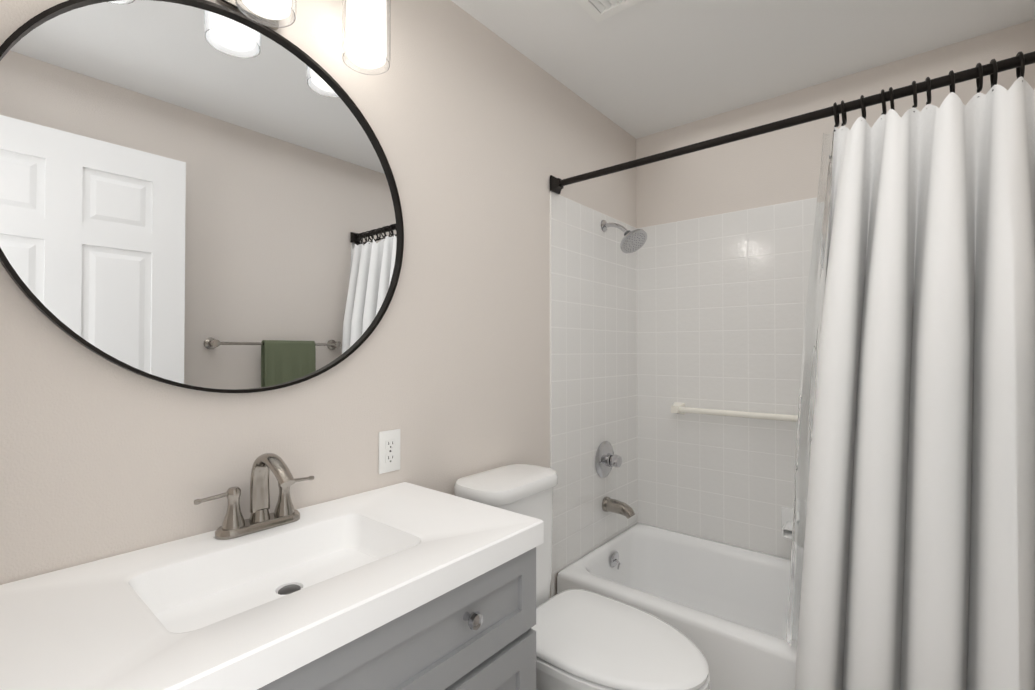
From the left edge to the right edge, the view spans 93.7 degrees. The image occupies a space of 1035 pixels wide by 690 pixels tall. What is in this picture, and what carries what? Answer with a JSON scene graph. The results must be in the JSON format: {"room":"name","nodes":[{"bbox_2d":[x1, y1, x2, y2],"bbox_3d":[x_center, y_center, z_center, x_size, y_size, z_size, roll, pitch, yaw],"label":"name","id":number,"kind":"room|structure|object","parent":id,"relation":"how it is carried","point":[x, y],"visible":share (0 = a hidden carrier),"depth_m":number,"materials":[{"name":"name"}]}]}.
{"room":"bathroom","nodes":[
{"label":"bathroom","id":0,"kind":"room"},
{"bbox_2d":[0,0,636,594],"bbox_3d":[-0.217,0.095,1.585,0.100,2.360,2.700,-1,-1,40],"label":"wall","id":1,"kind":"structure","parent":0,"point":[482,132],"depth_m":1.37,"materials":[{"name":"beige paint"}]},
{"bbox_2d":[0,0,403,392],"bbox_3d":[-0.583,-0.301,1.049,0.022,0.808,0.808,-1,-1,40],"label":"mirror","id":2,"kind":"object","parent":1,"relation":"attached to","point":[201,195],"visible":0.98,"depth_m":0.97,"materials":[{"name":"black mirror"}]},
{"bbox_2d":[216,0,390,74],"bbox_3d":[-0.532,-0.833,1.013,0.154,0.298,0.586,-1,-1,40],"label":"sconce","id":3,"kind":"object","parent":1,"relation":"attached to","point":[366,37],"visible":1,"depth_m":1.13,"materials":[{"name":"white glass"}]},
{"bbox_2d":[378,429,399,473],"bbox_3d":[-0.351,0.292,1.335,0.008,0.114,0.070,-1,-1,40],"label":"electrical outlet","id":4,"kind":"object","parent":1,"relation":"attached to","point":[389,452],"visible":1,"depth_m":1.33,"materials":[{"name":"white plastic"}]},
{"bbox_2d":[550,575,554,597],"bbox_3d":[0.138,1.096,1.919,0.006,0.366,0.024,-1,-1,40],"label":"wall tile","id":5,"kind":"structure","parent":1,"relation":"attached to","point":[552,591],"depth_m":1.92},
{"bbox_2d":[550,191,637,575],"bbox_3d":[0.376,0.154,2.217,0.006,1.524,0.770,-1,-1,40],"label":"wall tiles","id":6,"kind":"structure","parent":1,"relation":"attached to","point":[593,346],"depth_m":2.14,"materials":[{"name":"white tile"}]},
{"bbox_2d":[595,441,621,477],"bbox_3d":[0.431,0.526,2.209,0.082,0.166,0.166,-1,-1,40],"label":"shower valve","id":7,"kind":"object","parent":6,"relation":"attached to","point":[607,460],"visible":1,"depth_m":2.19,"materials":[{"name":"silver metal"}]},
{"bbox_2d":[602,496,634,518],"bbox_3d":[0.463,0.738,2.194,0.147,0.077,0.068,-1,-1,40],"label":"tub spout","id":8,"kind":"object","parent":6,"relation":"attached to","point":[609,504],"visible":1,"depth_m":2.18,"materials":[{"name":"silver metal"}]},
{"bbox_2d":[601,220,646,252],"bbox_3d":[0.478,-0.497,2.183,0.203,0.168,0.127,-1,-1,40],"label":"shower head","id":9,"kind":"object","parent":6,"relation":"attached to","point":[633,241],"visible":1,"depth_m":2.16},
{"bbox_2d":[451,0,1034,138],"bbox_3d":[0.384,-1.121,1.101,1.660,0.060,2.700,-1,-1,40],"label":"ceiling","id":10,"kind":"structure","parent":0,"point":[643,68],"depth_m":1.74,"materials":[{"name":"white paint"}]},
{"bbox_2d":[575,0,642,22],"bbox_3d":[0.285,-1.079,1.397,0.300,0.016,0.300,-1,-1,40],"label":"ceiling vent","id":11,"kind":"object","parent":10,"relation":"in","point":[597,11],"visible":1,"depth_m":1.54,"materials":[{"name":"white plastic"}]},
{"bbox_2d":[636,19,1034,227],"bbox_3d":[1.213,0.101,2.088,1.460,2.360,0.100,-1,-1,40],"label":"wall","id":12,"kind":"structure","parent":0,"point":[780,166],"depth_m":2.10,"materials":[{"name":"beige paint"}]},
{"bbox_2d":[637,197,816,558],"bbox_3d":[1.180,0.152,2.047,1.448,1.524,0.006,-1,-1,40],"label":"wall tile","id":13,"kind":"structure","parent":12,"relation":"attached to","point":[721,304],"depth_m":2.23,"materials":[{"name":"white tile"}]},
{"bbox_2d":[671,402,797,421],"bbox_3d":[1.004,0.306,2.146,0.666,0.056,0.062,-1,-1,40],"label":"bar","id":14,"kind":"object","parent":13,"relation":"attached to","point":[678,408],"visible":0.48,"depth_m":2.16,"materials":[{"name":"white ceramic"}]},
{"bbox_2d":[781,507,792,539],"bbox_3d":[1.164,0.745,1.998,0.150,0.110,0.078,-1,-1,40],"label":"soap dish","id":15,"kind":"object","parent":13,"relation":"attached to","point":[786,522],"visible":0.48,"depth_m":2.04,"materials":[{"name":"white ceramic"}]},
{"bbox_3d":[0.384,1.299,1.073,1.660,0.060,2.700,-1,-1,40],"label":"floor","id":16,"kind":"structure","parent":0,"visible":0},
{"bbox_2d":[0,453,543,689],"bbox_3d":[-0.398,0.744,0.878,0.510,1.045,0.862,-1,-1,40],"label":"bathroom vanity","id":17,"kind":"object","parent":16,"relation":"on","point":[404,586],"visible":1,"depth_m":0.83,"materials":[{"name":"gray painted wood"},{"name":"cultured marble"},{"name":"chrome"}]},
{"bbox_2d":[194,453,313,539],"bbox_3d":[-0.502,0.302,0.988,0.157,0.160,0.240,-1,-1,40],"label":"faucet","id":18,"kind":"object","parent":17,"relation":"on","point":[286,521],"depth_m":1.00,"materials":[{"name":"silver metal"}]},
{"bbox_2d":[454,464,709,689],"bbox_3d":[0.174,0.841,1.383,0.716,0.863,0.384,-1,-1,40],"label":"toilet","id":19,"kind":"object","parent":16,"relation":"on","point":[587,640],"visible":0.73,"depth_m":1.33,"materials":[{"name":"white ceramic"}]},
{"bbox_2d":[557,523,796,689],"bbox_3d":[0.942,1.088,1.749,1.442,0.378,0.733,-1,-1,40],"label":"tub","id":20,"kind":"object","parent":16,"relation":"on","point":[723,607],"visible":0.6,"depth_m":2.05,"materials":[{"name":"white ceramic"}]},
{"bbox_3d":[0.984,0.083,0.590,0.100,2.360,2.700,-1,-1,40],"label":"wall","id":21,"kind":"structure","parent":0,"visible":0},
{"bbox_2d":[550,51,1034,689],"bbox_3d":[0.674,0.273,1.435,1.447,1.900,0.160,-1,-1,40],"label":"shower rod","id":22,"kind":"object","parent":21,"relation":"attached to","point":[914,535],"visible":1,"depth_m":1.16,"materials":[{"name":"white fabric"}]},
{"bbox_2d":[796,76,1034,689],"bbox_3d":[0.982,0.311,1.152,0.584,1.818,0.119,-1,-1,40],"label":"shower curtain","id":23,"kind":"object","parent":22,"relation":"hanging from","point":[918,572],"depth_m":1.14,"materials":[{"name":"fabric"}]}
]}

